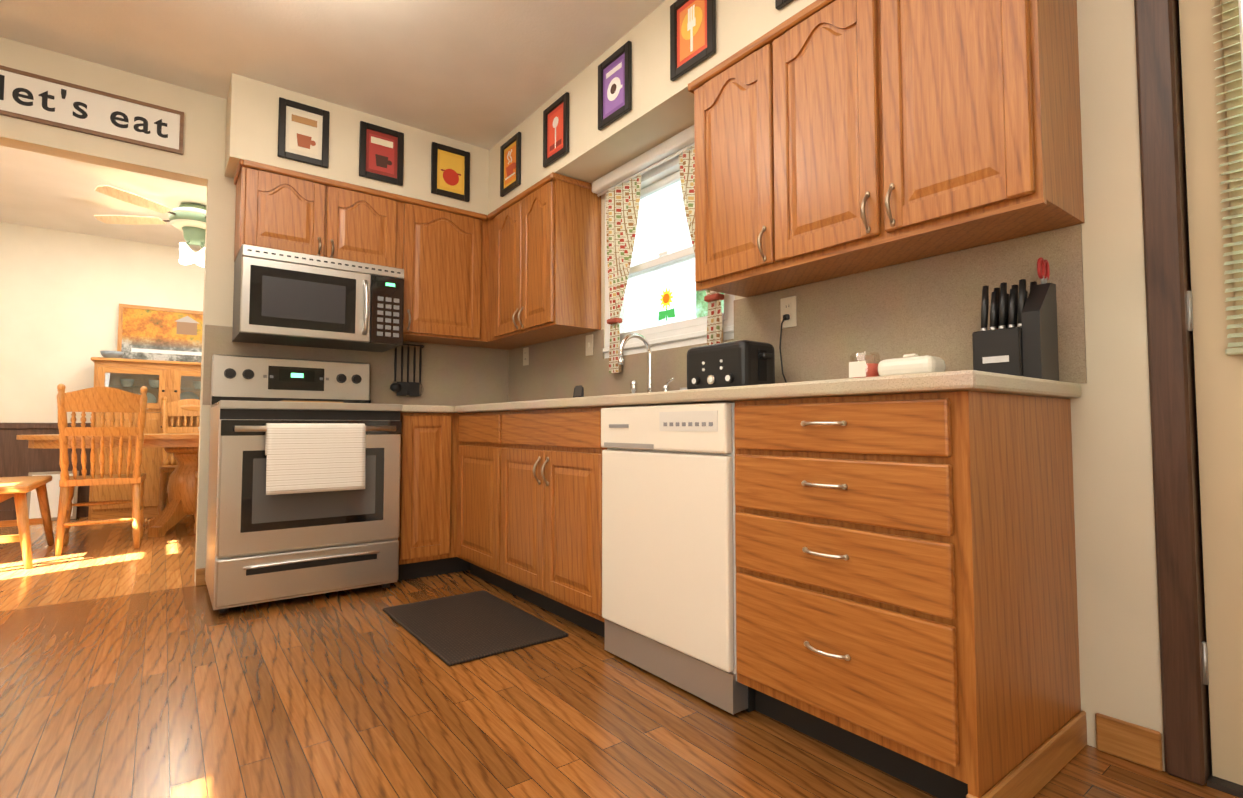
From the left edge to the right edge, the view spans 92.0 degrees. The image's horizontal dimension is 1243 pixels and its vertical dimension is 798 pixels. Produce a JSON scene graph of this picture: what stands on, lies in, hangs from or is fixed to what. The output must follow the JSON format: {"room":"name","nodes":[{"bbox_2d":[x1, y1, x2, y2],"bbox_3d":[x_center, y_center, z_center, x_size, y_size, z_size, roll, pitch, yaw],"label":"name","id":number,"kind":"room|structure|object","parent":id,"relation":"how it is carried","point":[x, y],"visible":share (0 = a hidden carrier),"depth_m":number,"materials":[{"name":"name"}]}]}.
{"room":"kitchen","nodes":[
{"label":"kitchen","id":0,"kind":"room"},
{"bbox_2d":[0,222,203,520],"bbox_3d":[-4.280,-0.199,5.861,4.720,2.540,0.148,2,-3,-37],"label":"wall","id":1,"kind":"structure","parent":0,"point":[64,295],"depth_m":5.27,"materials":[{"name":"paint"}]},
{"bbox_2d":[0,37,502,585],"bbox_3d":[-2.196,-0.323,3.132,4.720,2.540,0.120,2,-3,-37],"label":"wall","id":2,"kind":"structure","parent":0,"point":[200,161],"depth_m":3.06,"materials":[{"name":"paint"}]},
{"bbox_2d":[0,65,183,154],"bbox_3d":[-2.526,-1.363,2.838,0.735,0.215,0.020,2,-3,-37],"label":"eat sign","id":3,"kind":"object","parent":2,"relation":"attached to","point":[102,106],"visible":0.98,"depth_m":2.84,"materials":[{"name":"white wood"}]},
{"bbox_2d":[0,75,167,137],"bbox_3d":[-2.520,-1.376,2.839,0.601,0.119,0.002,2,-3,-37],"label":"lettering","id":4,"kind":"object","parent":3,"relation":"attached to","point":[16,95],"visible":1,"depth_m":2.81,"materials":[{"name":"black paint"}]},
{"bbox_2d":[234,159,401,268],"bbox_3d":[-1.657,-0.942,3.299,0.763,0.439,0.309,2,-3,-37],"label":"upper cabinet","id":5,"kind":"object","parent":2,"relation":"attached to","point":[278,208],"depth_m":3.15,"materials":[{"name":"brown wood"}]},
{"bbox_2d":[232,244,403,351],"bbox_3d":[-1.606,-0.511,3.213,0.759,0.422,0.456,2,-3,-37],"label":"microwave","id":6,"kind":"object","parent":5,"relation":"attached to","point":[284,297],"visible":1,"depth_m":3.06,"materials":[{"name":"grey metal"}]},
{"bbox_2d":[402,196,485,346],"bbox_3d":[-1.185,-0.753,3.651,0.571,0.786,0.309,2,-3,-37],"label":"upper cabinet","id":7,"kind":"object","parent":2,"relation":"attached to","point":[438,253],"depth_m":3.56,"materials":[{"name":"brown wood"}]},
{"bbox_2d":[478,215,528,349],"bbox_3d":[-0.843,-0.741,3.911,0.400,0.786,0.309,2,-3,-37],"label":"upper cabinet","id":8,"kind":"object","parent":2,"relation":"attached to","point":[485,344],"depth_m":3.76,"materials":[{"name":"brown wood"}]},
{"bbox_2d":[0,0,665,250],"bbox_3d":[-1.556,-1.664,2.253,4.840,0.060,9.290,2,-3,-37],"label":"ceiling","id":9,"kind":"structure","parent":0,"point":[487,74],"depth_m":2.82,"materials":[{"name":"paint"}]},
{"bbox_2d":[95,185,205,266],"bbox_3d":[-3.327,-1.290,4.774,1.350,0.457,1.377,2,-3,-37],"label":"ceiling fan","id":10,"kind":"object","parent":9,"relation":"hanging from","point":[189,219],"visible":0.79,"depth_m":4.63,"materials":[{"name":"green"}]},
{"bbox_2d":[225,73,488,213],"bbox_3d":[-1.468,-1.370,3.470,1.350,0.417,0.300,2,-3,-37],"label":"soffit","id":11,"kind":"structure","parent":0,"point":[252,105],"depth_m":3.24,"materials":[{"name":"paint"}]},
{"bbox_2d":[277,97,329,167],"bbox_3d":[-1.653,-1.383,3.127,0.235,0.305,0.019,2,-3,-37],"label":"picture","id":12,"kind":"object","parent":11,"relation":"attached to","point":[303,133],"visible":1,"depth_m":3.12,"materials":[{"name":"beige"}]},
{"bbox_2d":[359,121,403,185],"bbox_3d":[-1.342,-1.372,3.363,0.235,0.305,0.019,2,-3,-37],"label":"picture","id":13,"kind":"object","parent":11,"relation":"attached to","point":[381,153],"visible":1,"depth_m":3.36,"materials":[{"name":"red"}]},
{"bbox_2d":[431,142,469,201],"bbox_3d":[-1.024,-1.361,3.605,0.235,0.305,0.019,2,-3,-37],"label":"picture","id":14,"kind":"object","parent":11,"relation":"attached to","point":[450,172],"visible":1,"depth_m":3.60,"materials":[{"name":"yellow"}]},
{"bbox_2d":[0,515,1239,797],"bbox_3d":[-1.556,0.933,2.135,4.840,0.060,9.290,2,-3,-37],"label":"floor","id":15,"kind":"structure","parent":0,"point":[192,692],"depth_m":1.70,"materials":[{"name":"laminate"}]},
{"bbox_2d":[0,475,54,568],"bbox_3d":[-3.751,0.738,3.647,0.374,0.473,0.900,2,-3,-37],"label":"bench","id":16,"kind":"object","parent":15,"relation":"on","point":[18,488],"visible":1,"depth_m":3.46,"materials":[{"name":"brown wood"}]},
{"bbox_2d":[27,471,78,520],"bbox_3d":[-4.883,0.832,5.154,0.320,0.413,0.101,2,-3,-37],"label":"storage box","id":17,"kind":"object","parent":15,"relation":"on","point":[53,490],"visible":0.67,"depth_m":5.14,"materials":[{"name":"beige"}]},
{"bbox_2d":[55,384,147,555],"bbox_3d":[-3.455,0.453,4.007,0.442,1.070,0.567,2,-3,-37],"label":"chair","id":18,"kind":"object","parent":15,"relation":"on","point":[93,400],"visible":1,"depth_m":3.86,"materials":[{"name":"brown wood"}]},
{"bbox_2d":[16,433,198,536],"bbox_3d":[-3.355,0.646,4.708,2.000,0.744,1.000,2,-3,-37],"label":"dining table","id":19,"kind":"object","parent":15,"relation":"on","point":[183,448],"visible":0.46,"depth_m":4.47,"materials":[{"name":"brown wood"}]},
{"bbox_2d":[88,357,200,519],"bbox_3d":[-4.177,0.361,5.527,1.080,1.389,0.463,2,-3,-37],"label":"hutch","id":20,"kind":"object","parent":15,"relation":"on","point":[176,379],"visible":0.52,"depth_m":5.27,"materials":[{"name":"brown wood"}]},
{"bbox_2d":[100,350,123,357],"bbox_3d":[-4.513,-0.382,5.319,0.162,0.075,0.164,2,-3,-37],"label":"bowl","id":21,"kind":"object","parent":20,"relation":"on","point":[111,354],"visible":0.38,"depth_m":5.27,"materials":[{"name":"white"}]},
{"bbox_2d":[117,304,202,362],"bbox_3d":[-4.293,-0.596,5.740,0.800,0.540,0.060,2,-3,-37],"label":"framed picture","id":22,"kind":"object","parent":20,"relation":"on","point":[155,333],"visible":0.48,"depth_m":5.68,"materials":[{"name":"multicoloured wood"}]},
{"bbox_2d":[120,379,200,402],"bbox_3d":[-4.213,-0.034,5.579,0.872,0.273,0.265,2,-3,-37],"label":"dishes","id":23,"kind":"object","parent":20,"relation":"in","point":[157,383],"depth_m":5.59,"materials":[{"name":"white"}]},
{"bbox_2d":[157,396,199,513],"bbox_3d":[-3.739,0.508,5.219,0.442,1.070,0.567,2,-3,-37],"label":"chair","id":24,"kind":"object","parent":15,"relation":"on","point":[186,407],"visible":0.33,"depth_m":5.31,"materials":[{"name":"brown wood"}]},
{"bbox_2d":[194,471,197,533],"bbox_3d":[-2.875,0.473,4.449,0.442,1.070,0.567,2,-3,-37],"label":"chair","id":25,"kind":"object","parent":15,"relation":"on","point":[196,476],"visible":0.02,"depth_m":4.49,"materials":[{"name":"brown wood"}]},
{"bbox_2d":[205,354,402,613],"bbox_3d":[-1.581,0.356,2.999,0.765,1.170,0.747,2,-3,-37],"label":"range","id":26,"kind":"object","parent":15,"relation":"on","point":[262,546],"visible":0.96,"depth_m":2.77,"materials":[{"name":"silver metal"}]},
{"bbox_2d":[283,400,342,402],"bbox_3d":[-1.488,0.017,2.877,0.260,0.008,0.140,2,-3,-37],"label":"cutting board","id":27,"kind":"object","parent":26,"relation":"on","point":[312,401],"visible":0.31,"depth_m":2.82,"materials":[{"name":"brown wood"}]},
{"bbox_2d":[265,423,365,494],"bbox_3d":[-1.368,0.262,2.700,0.401,0.306,0.065,2,-3,-37],"label":"oven towel","id":28,"kind":"object","parent":26,"relation":"hanging from","point":[311,457],"visible":1,"depth_m":2.67,"materials":[{"name":"fabric"}]},
{"bbox_2d":[397,412,469,580],"bbox_3d":[-0.956,0.529,3.571,0.923,0.875,0.618,2,-3,-37],"label":"base cabinet","id":29,"kind":"object","parent":15,"relation":"on","point":[427,538],"visible":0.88,"depth_m":3.16,"materials":[{"name":"brown wood"}]},
{"bbox_2d":[383,590,567,665],"bbox_3d":[-0.622,0.910,2.458,0.475,0.013,0.770,2,-3,-37],"label":"kitchen mat","id":30,"kind":"object","parent":15,"relation":"on","point":[457,629],"visible":0.96,"depth_m":2.38,"materials":[{"name":"black rubber"}]},
{"bbox_2d":[457,411,504,589],"bbox_3d":[-0.472,0.512,3.188,0.618,0.876,0.616,2,-3,-37],"label":"base cabinet","id":31,"kind":"object","parent":15,"relation":"on","point":[481,435],"depth_m":2.98,"materials":[{"name":"brown wood"}]},
{"bbox_2d":[505,407,606,637],"bbox_3d":[-0.096,0.489,2.695,0.618,0.876,0.897,2,-3,-37],"label":"base cabinet","id":32,"kind":"object","parent":15,"relation":"on","point":[553,457],"depth_m":2.42,"materials":[{"name":"brown wood"}]},
{"bbox_2d":[601,403,754,713],"bbox_3d":[0.353,0.464,2.088,0.626,0.871,0.610,2,-3,-37],"label":"dishwasher","id":33,"kind":"object","parent":15,"relation":"on","point":[668,554],"visible":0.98,"depth_m":1.84,"materials":[{"name":"white plastic"}]},
{"bbox_2d":[734,391,1086,797],"bbox_3d":[0.737,0.440,1.604,0.618,0.876,0.620,2,-3,-37],"label":"base cabinet","id":34,"kind":"object","parent":15,"relation":"on","point":[907,609],"depth_m":1.35,"materials":[{"name":"brown wood"}]},
{"bbox_2d":[400,370,1080,412],"bbox_3d":[-0.162,0.024,2.547,0.916,0.038,3.232,2,-3,-37],"label":"countertop","id":35,"kind":"structure","parent":34,"relation":"on","point":[969,380],"depth_m":1.47,"materials":[{"name":"laminate"}]},
{"bbox_2d":[573,385,583,397],"bbox_3d":[-0.240,-0.053,3.417,0.040,0.193,0.100,2,-3,-37],"label":"leaning board","id":36,"kind":"object","parent":35,"relation":"on","point":[579,391],"visible":0.29,"depth_m":3.40,"materials":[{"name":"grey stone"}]},
{"bbox_2d":[202,224,1086,405],"bbox_3d":[-0.477,-0.211,2.318,1.724,0.413,3.250,2,-3,-37],"label":"backsplash panel","id":37,"kind":"object","parent":35,"relation":"on","point":[930,306],"visible":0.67,"depth_m":2.17,"materials":[{"name":"paint"}]},
{"bbox_2d":[390,343,424,395],"bbox_3d":[-1.306,-0.182,3.671,0.215,0.328,0.075,2,-3,-37],"label":"utensil rail","id":38,"kind":"object","parent":37,"relation":"attached to","point":[401,388],"visible":0.92,"depth_m":3.67,"materials":[{"name":"black plastic"}]},
{"bbox_2d":[523,347,528,365],"bbox_3d":[-0.625,-0.277,3.920,0.008,0.116,0.072,2,-3,-37],"label":"outlet","id":39,"kind":"object","parent":37,"relation":"attached to","point":[525,356],"visible":1,"depth_m":3.91,"materials":[{"name":"beige plastic"}]},
{"bbox_2d":[586,334,592,355],"bbox_3d":[-0.181,-0.299,3.334,0.012,0.116,0.072,2,-3,-37],"label":"light switch","id":40,"kind":"object","parent":37,"relation":"attached to","point":[589,345],"visible":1,"depth_m":3.33,"materials":[{"name":"beige plastic"}]},
{"bbox_2d":[780,296,796,328],"bbox_3d":[0.631,-0.328,2.272,0.008,0.116,0.072,2,-3,-37],"label":"outlet","id":41,"kind":"object","parent":37,"relation":"attached to","point":[788,305],"visible":0.83,"depth_m":2.27,"materials":[{"name":"beige plastic"}]},
{"bbox_2d":[618,333,674,392],"bbox_3d":[0.085,-0.147,2.727,0.209,0.311,0.327,2,-3,-37],"label":"faucet","id":42,"kind":"object","parent":35,"relation":"on","point":[634,384],"visible":0.67,"depth_m":2.77,"materials":[{"name":"silver metal"}]},
{"bbox_2d":[687,340,774,389],"bbox_3d":[0.409,-0.107,2.241,0.194,0.196,0.340,2,-3,-37],"label":"toaster","id":43,"kind":"object","parent":35,"relation":"on","point":[737,363],"visible":0.85,"depth_m":2.15,"materials":[{"name":"black plastic"}]},
{"bbox_2d":[779,314,789,382],"bbox_3d":[0.590,-0.167,2.209,0.125,0.308,0.063,2,-3,-37],"label":"cord","id":44,"kind":"object","parent":43,"relation":"attached to","point":[786,316],"visible":0.67,"depth_m":2.25,"materials":[{"name":"black plastic"}]},
{"bbox_2d":[972,257,1058,380],"bbox_3d":[1.014,-0.200,1.548,0.146,0.319,0.150,2,-3,-37],"label":"knife block","id":45,"kind":"object","parent":35,"relation":"on","point":[1025,346],"visible":1,"depth_m":1.51,"materials":[{"name":"black"}]},
{"bbox_3d":[0.725,-0.037,1.711,0.220,0.008,0.220,2,-3,-37],"label":"trivet","id":46,"kind":"object","parent":35,"relation":"on","visible":0},
{"bbox_2d":[849,352,879,377],"bbox_3d":[0.707,-0.086,1.743,0.081,0.093,0.080,2,-3,-37],"label":"candle jar","id":47,"kind":"object","parent":46,"relation":"on","point":[859,369],"visible":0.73,"depth_m":1.71,"materials":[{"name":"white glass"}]},
{"bbox_2d":[878,354,945,375],"bbox_3d":[0.785,-0.083,1.629,0.115,0.076,0.175,2,-3,-37],"label":"butter dish","id":48,"kind":"object","parent":46,"relation":"on","point":[911,364],"visible":0.62,"depth_m":1.59,"materials":[{"name":"white ceramic"}]},
{"bbox_2d":[485,0,815,214],"bbox_3d":[0.105,-1.402,2.785,0.300,0.417,3.300,2,-3,-37],"label":"soffit","id":49,"kind":"structure","parent":0,"point":[661,111],"depth_m":2.65,"materials":[{"name":"paint"}]},
{"bbox_2d":[500,132,520,196],"bbox_3d":[-0.648,-1.365,3.505,0.019,0.305,0.235,2,-3,-37],"label":"picture","id":50,"kind":"object","parent":49,"relation":"attached to","point":[510,164],"visible":1,"depth_m":3.50,"materials":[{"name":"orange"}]},
{"bbox_2d":[543,92,568,167],"bbox_3d":[-0.339,-1.384,3.099,0.019,0.305,0.235,2,-3,-37],"label":"picture","id":51,"kind":"object","parent":49,"relation":"attached to","point":[555,130],"visible":1,"depth_m":3.09,"materials":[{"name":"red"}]},
{"bbox_2d":[598,41,631,130],"bbox_3d":[-0.033,-1.402,2.698,0.019,0.305,0.235,2,-3,-37],"label":"picture","id":52,"kind":"object","parent":49,"relation":"attached to","point":[615,86],"visible":0.98,"depth_m":2.69,"materials":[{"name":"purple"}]},
{"bbox_2d":[670,0,715,80],"bbox_3d":[0.270,-1.420,2.301,0.019,0.305,0.235,2,-3,-37],"label":"picture","id":53,"kind":"object","parent":49,"relation":"attached to","point":[692,33],"visible":1,"depth_m":2.30,"materials":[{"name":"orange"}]},
{"bbox_2d":[775,0,792,9],"bbox_3d":[0.583,-1.438,1.892,0.019,0.305,0.235,2,-3,-37],"label":"picture","id":54,"kind":"object","parent":49,"relation":"attached to","point":[779,4],"visible":0.97,"depth_m":1.96,"materials":[{"name":"black"}]},
{"bbox_2d":[529,0,1164,770],"bbox_3d":[1.006,-0.379,1.903,0.120,2.540,5.720,2,-3,-37],"label":"wall","id":55,"kind":"structure","parent":0,"point":[1117,596],"depth_m":1.50,"materials":[{"name":"paint"}]},
{"bbox_2d":[487,172,600,344],"bbox_3d":[-0.489,-0.762,3.496,0.344,0.789,0.820,2,-3,-37],"label":"upper cabinet","id":56,"kind":"object","parent":55,"relation":"attached to","point":[545,259],"visible":1,"depth_m":3.24,"materials":[{"name":"brown wood"}]},
{"bbox_2d":[603,149,734,357],"bbox_3d":[0.226,-0.688,2.917,0.117,0.908,0.933,2,-3,-37],"label":"kitchen window","id":57,"kind":"structure","parent":55,"relation":"in","point":[692,331],"depth_m":2.92,"materials":[{"name":"white plastic"}]},
{"bbox_2d":[592,125,694,196],"bbox_3d":[0.163,-1.148,2.865,0.073,0.074,0.985,2,-3,-37],"label":"curtain rod","id":58,"kind":"object","parent":57,"relation":"attached to","point":[667,150],"visible":0.52,"depth_m":2.88,"materials":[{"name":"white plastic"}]},
{"bbox_2d":[606,175,640,372],"bbox_3d":[0.007,-0.618,3.052,0.048,0.962,0.300,2,-3,-37],"label":"curtain","id":59,"kind":"object","parent":58,"relation":"hanging from","point":[622,205],"visible":0.98,"depth_m":3.07,"materials":[{"name":"fabric"}]},
{"bbox_2d":[679,145,723,344],"bbox_3d":[0.349,-0.661,2.604,0.048,0.917,0.290,2,-3,-37],"label":"curtain","id":60,"kind":"object","parent":58,"relation":"hanging from","point":[713,299],"visible":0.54,"depth_m":2.65,"materials":[{"name":"fabric"}]},
{"bbox_2d":[658,287,674,320],"bbox_3d":[0.216,-0.457,2.890,0.003,0.165,0.120,2,-3,-37],"label":"decal","id":61,"kind":"object","parent":57,"relation":"attached to","point":[666,298],"visible":1,"depth_m":2.89},
{"bbox_2d":[196,568,1162,771],"bbox_3d":[-0.709,0.789,0.616,4.100,0.090,5.600,2,-3,-37],"label":"baseboard","id":62,"kind":"structure","parent":55,"relation":"attached to","point":[1134,743],"depth_m":1.45,"materials":[{"name":"brown wood"}]},
{"bbox_2d":[688,0,1084,297],"bbox_3d":[0.717,-0.827,1.915,0.344,0.801,1.156,2,-3,-37],"label":"upper cabinet","id":63,"kind":"object","parent":55,"relation":"attached to","point":[836,138],"visible":1,"depth_m":1.70,"materials":[{"name":"brown wood"}]},
{"bbox_2d":[1134,0,1242,797],"bbox_3d":[1.617,-0.195,1.078,0.132,2.098,1.011,2,-3,-37],"label":"door frame","id":64,"kind":"structure","parent":55,"relation":"attached to","point":[1183,644],"depth_m":1.40,"materials":[{"name":"brown wood"}]},
{"bbox_2d":[1179,0,1242,785],"bbox_3d":[1.585,-0.167,1.050,0.132,2.012,0.865,2,-3,-37],"label":"entry door","id":65,"kind":"structure","parent":55,"relation":"in","point":[1219,386],"depth_m":1.37,"materials":[{"name":"paint"}]},
{"bbox_2d":[1212,0,1242,354],"bbox_3d":[1.583,-0.617,1.069,0.029,1.010,0.755,2,-3,-37],"label":"door blind","id":66,"kind":"object","parent":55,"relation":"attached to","point":[1232,351],"visible":0.85,"depth_m":1.34,"materials":[{"name":"white"}]},
{"label":"outside","id":67,"kind":"structure","parent":0,"visible":0},
{"bbox_2d":[696,0,1242,317],"bbox_3d":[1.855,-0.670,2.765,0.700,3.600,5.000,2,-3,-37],"label":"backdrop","id":68,"kind":"structure","parent":67,"point":[702,305],"depth_m":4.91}
]}

